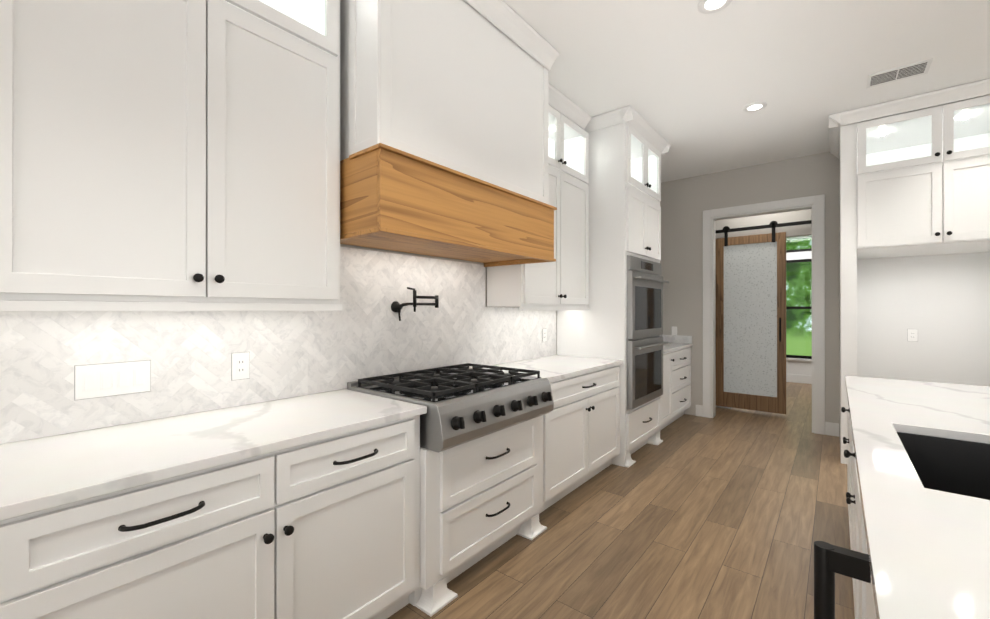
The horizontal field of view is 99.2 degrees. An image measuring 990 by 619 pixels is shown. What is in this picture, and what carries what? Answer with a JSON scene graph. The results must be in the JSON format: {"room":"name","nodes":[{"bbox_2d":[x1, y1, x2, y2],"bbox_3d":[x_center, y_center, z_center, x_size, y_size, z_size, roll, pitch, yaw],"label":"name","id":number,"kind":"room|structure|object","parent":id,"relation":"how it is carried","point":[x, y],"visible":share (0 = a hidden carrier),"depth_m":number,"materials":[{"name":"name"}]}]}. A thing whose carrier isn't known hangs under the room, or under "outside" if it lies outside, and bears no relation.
{"room":"kitchen","nodes":[
{"label":"kitchen","id":0,"kind":"room"},
{"bbox_2d":[340,244,556,354],"bbox_3d":[1.140,-0.174,4.851,0.150,3.050,17.000,0,0,39],"label":"wall","id":1,"kind":"structure","parent":0,"point":[382,250],"depth_m":2.81,"materials":[{"name":"grey paint"}]},
{"bbox_2d":[0,0,341,311],"bbox_3d":[-1.156,-0.846,1.551,0.404,1.703,1.140,0,0,39],"label":"upper cabinet","id":2,"kind":"object","parent":1,"relation":"attached to","point":[169,155],"visible":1,"depth_m":1.42,"materials":[{"name":"white paint"}]},
{"bbox_2d":[0,247,555,443],"bbox_3d":[-0.521,0.046,2.668,0.010,0.771,3.513,0,0,39],"label":"tile backsplash","id":3,"kind":"structure","parent":1,"relation":"attached to","point":[365,332],"depth_m":1.97,"materials":[{"name":"tile"}]},
{"bbox_2d":[74,360,150,400],"bbox_3d":[-1.406,0.257,1.557,0.010,0.122,0.210,0,0,39],"label":"light switch","id":4,"kind":"object","parent":3,"relation":"attached to","point":[91,381],"visible":1,"depth_m":1.55,"materials":[{"name":"white plastic"}]},
{"bbox_2d":[231,352,249,380],"bbox_3d":[-1.139,0.253,1.889,0.007,0.123,0.075,0,0,39],"label":"electrical outlet","id":5,"kind":"object","parent":3,"relation":"attached to","point":[240,365],"visible":1,"depth_m":1.89,"materials":[{"name":"white plastic"}]},
{"bbox_2d":[391,287,438,320],"bbox_3d":[-0.482,-0.032,2.628,0.100,0.204,0.331,0,0,39],"label":"pot filler","id":6,"kind":"object","parent":3,"relation":"attached to","point":[396,306],"visible":1,"depth_m":2.55,"materials":[{"name":"black metal"}]},
{"bbox_2d":[542,328,546,341],"bbox_3d":[0.455,0.235,3.861,0.007,0.123,0.075,0,0,39],"label":"electrical outlet","id":7,"kind":"object","parent":3,"relation":"attached to","point":[544,334],"visible":1,"depth_m":3.86,"materials":[{"name":"white plastic"}]},
{"bbox_2d":[340,0,558,266],"bbox_3d":[-0.254,-1.011,2.468,0.654,1.376,1.416,0,0,39],"label":"range hood","id":8,"kind":"object","parent":1,"relation":"attached to","point":[444,128],"visible":0.88,"depth_m":2.11,"materials":[{"name":"white paint"}]},
{"bbox_2d":[487,84,591,310],"bbox_3d":[0.421,-0.844,3.502,0.404,1.703,1.038,0,0,39],"label":"upper cabinet","id":9,"kind":"object","parent":1,"relation":"attached to","point":[561,282],"visible":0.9,"depth_m":3.45,"materials":[{"name":"white paint"}]},
{"bbox_2d":[387,382,854,618],"bbox_3d":[2.514,1.399,2.453,11.000,0.100,19.000,0,0,39],"label":"floor","id":10,"kind":"structure","parent":0,"point":[732,513],"depth_m":2.50,"materials":[{"name":"brown wood"}]},
{"bbox_2d":[0,415,419,618],"bbox_3d":[-0.970,0.906,1.585,0.648,0.884,1.266,0,0,39],"label":"base cabinet","id":11,"kind":"object","parent":10,"relation":"on","point":[328,528],"visible":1,"depth_m":1.30,"materials":[{"name":"white paint"}]},
{"bbox_2d":[0,389,426,520],"bbox_3d":[-0.970,0.448,1.588,0.666,0.032,1.298,0,0,39],"label":"countertop","id":12,"kind":"structure","parent":11,"relation":"on","point":[41,474],"depth_m":1.35,"materials":[{"name":"white stone"}]},
{"bbox_2d":[409,415,546,616],"bbox_3d":[-0.238,0.989,2.429,0.725,0.720,0.963,0,0,39],"label":"base cabinet","id":13,"kind":"object","parent":10,"relation":"on","point":[481,498],"visible":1,"depth_m":2.10,"materials":[{"name":"white paint"}]},
{"bbox_2d":[347,363,553,452],"bbox_3d":[-0.209,0.501,2.406,0.788,0.252,0.923,0,0,39],"label":"gas rangetop","id":14,"kind":"object","parent":13,"relation":"on","point":[463,403],"visible":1,"depth_m":2.15,"materials":[{"name":"silver metal"}]},
{"bbox_2d":[539,365,619,513],"bbox_3d":[0.438,0.908,3.328,0.648,0.884,1.283,0,0,39],"label":"base cabinet","id":15,"kind":"object","parent":10,"relation":"on","point":[581,433],"visible":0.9,"depth_m":3.00,"materials":[{"name":"white paint"}]},
{"bbox_2d":[471,355,622,381],"bbox_3d":[0.432,0.450,3.323,0.666,0.032,1.301,0,0,39],"label":"countertop","id":16,"kind":"structure","parent":15,"relation":"on","point":[552,368],"depth_m":3.26,"materials":[{"name":"white stone"}]},
{"bbox_2d":[557,106,670,467],"bbox_3d":[1.178,-0.172,4.164,0.750,3.045,1.103,0,0,39],"label":"tall cabinet","id":17,"kind":"object","parent":10,"relation":"on","point":[629,146],"visible":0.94,"depth_m":3.75,"materials":[{"name":"white paint"}]},
{"bbox_2d":[627,255,668,409],"bbox_3d":[1.212,0.201,4.136,0.729,1.340,0.842,0,0,39],"label":"double wall oven","id":18,"kind":"object","parent":17,"relation":"in","point":[645,282],"visible":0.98,"depth_m":3.85,"materials":[{"name":"silver metal"}]},
{"bbox_2d":[660,351,671,429],"bbox_3d":[1.584,0.910,4.746,0.648,0.884,0.474,0,0,39],"label":"base cabinet","id":19,"kind":"object","parent":10,"relation":"on","point":[666,399],"depth_m":4.63,"materials":[{"name":"white paint"}]},
{"bbox_2d":[672,347,690,421],"bbox_3d":[1.998,0.910,5.258,0.648,0.884,0.842,0,0,39],"label":"base cabinet","id":20,"kind":"object","parent":10,"relation":"on","point":[675,397],"depth_m":5.02,"materials":[{"name":"white paint"}]},
{"bbox_2d":[660,335,692,352],"bbox_3d":[1.854,0.401,5.082,0.666,0.132,1.335,0,0,39],"label":"countertop","id":21,"kind":"structure","parent":20,"relation":"on","point":[677,342],"depth_m":5.40,"materials":[{"name":"white stone"}]},
{"bbox_2d":[814,398,876,618],"bbox_3d":[1.139,0.905,0.459,1.272,0.883,4.970,0,0,39],"label":"base cabinet","id":22,"kind":"object","parent":10,"relation":"on","point":[830,560],"visible":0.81,"depth_m":0.95,"materials":[{"name":"white paint"}]},
{"bbox_2d":[845,376,989,618],"bbox_3d":[1.289,0.447,0.338,1.485,0.032,5.030,0,0,39],"label":"countertop","id":23,"kind":"structure","parent":22,"relation":"on","point":[928,553],"depth_m":0.91,"materials":[{"name":"white stone"}]},
{"bbox_2d":[897,432,989,499],"bbox_3d":[1.452,0.583,1.171,0.474,0.237,0.774,0,0,39],"label":"undermount sink","id":24,"kind":"object","parent":23,"relation":"in","point":[960,467],"visible":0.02,"depth_m":1.51,"materials":[{"name":"black metal"}]},
{"bbox_2d":[502,0,989,239],"bbox_3d":[2.514,-1.761,2.456,11.000,0.120,19.000,0,0,39],"label":"ceiling","id":25,"kind":"structure","parent":0,"point":[687,81],"depth_m":2.89,"materials":[{"name":"white paint"}]},
{"bbox_2d":[698,0,732,13],"bbox_3d":[1.218,-1.697,2.333,0.175,0.008,0.175,0,0,39],"label":"recessed light","id":26,"kind":"object","parent":25,"relation":"in","point":[709,6],"visible":1,"depth_m":2.35,"materials":[{"name":"white paint"}]},
{"bbox_2d":[743,102,766,111],"bbox_3d":[2.179,-1.696,3.537,0.175,0.008,0.175,0,0,39],"label":"recessed light","id":27,"kind":"object","parent":25,"relation":"in","point":[755,106],"visible":1,"depth_m":3.52,"materials":[{"name":"white paint"}]},
{"bbox_2d":[866,58,932,88],"bbox_3d":[2.903,-1.696,3.041,0.330,0.009,0.220,0,0,39],"label":"ceiling vent","id":28,"kind":"object","parent":25,"relation":"in","point":[900,73],"visible":1,"depth_m":3.02,"materials":[{"name":"white metal"}]},
{"bbox_2d":[660,152,839,436],"bbox_3d":[5.015,-0.175,3.480,7.600,3.050,0.140,0,0,39],"label":"wall","id":29,"kind":"structure","parent":0,"point":[685,203],"depth_m":5.18,"materials":[{"name":"grey paint"}]},
{"bbox_2d":[671,326,676,334],"bbox_3d":[2.354,0.282,5.533,0.075,0.123,0.010,0,0,39],"label":"light switch","id":30,"kind":"object","parent":29,"relation":"attached to","point":[673,330],"visible":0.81,"depth_m":5.53,"materials":[{"name":"white plastic"}]},
{"bbox_2d":[696,194,838,436],"bbox_3d":[3.149,0.054,4.978,1.415,2.595,0.165,0,0,39],"label":"door frame","id":31,"kind":"structure","parent":29,"relation":"attached to","point":[816,205],"depth_m":4.72,"materials":[{"name":"white paint"}]},
{"bbox_2d":[852,151,989,262],"bbox_3d":[3.826,-0.841,3.696,1.020,0.642,1.016,0,0,39],"label":"upper cabinet","id":32,"kind":"object","parent":29,"relation":"attached to","point":[914,219],"depth_m":3.40,"materials":[{"name":"white paint"}]},
{"bbox_2d":[715,209,811,408],"bbox_3d":[5.448,-0.175,4.017,7.600,3.050,0.120,0,0,39],"label":"wall","id":33,"kind":"structure","parent":0,"point":[795,230],"depth_m":5.50,"materials":[{"name":"grey paint"}]},
{"bbox_2d":[715,220,811,413],"bbox_3d":[3.534,0.094,5.387,2.000,2.455,0.125,0,0,39],"label":"barn door","id":34,"kind":"structure","parent":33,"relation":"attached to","point":[750,322],"depth_m":5.56,"materials":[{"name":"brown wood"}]},
{"bbox_2d":[786,251,811,375],"bbox_3d":[7.407,-0.172,6.439,7.600,3.050,0.150,0,0,39],"label":"wall","id":35,"kind":"structure","parent":0,"point":[799,367],"depth_m":7.79,"materials":[{"name":"white paint"}]},
{"bbox_2d":[786,236,811,360],"bbox_3d":[5.800,-0.281,7.674,1.070,2.430,0.130,0,0,39],"label":"room window","id":36,"kind":"structure","parent":35,"relation":"in","point":[797,357],"depth_m":7.82,"materials":[{"name":"black glass"}]},
{"bbox_2d":[907,329,917,341],"bbox_3d":[4.071,0.250,4.109,0.075,0.123,0.007,0,0,39],"label":"outlet","id":37,"kind":"object","parent":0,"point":[912,334],"visible":1,"depth_m":4.11,"materials":[{"name":"white plastic"}]},
{"label":"outside","id":38,"kind":"structure","parent":0,"visible":0},
{"bbox_2d":[786,238,811,355],"bbox_3d":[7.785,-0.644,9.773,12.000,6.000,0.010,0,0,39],"label":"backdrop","id":39,"kind":"structure","parent":38,"point":[801,299],"depth_m":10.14,"materials":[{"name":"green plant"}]}
]}

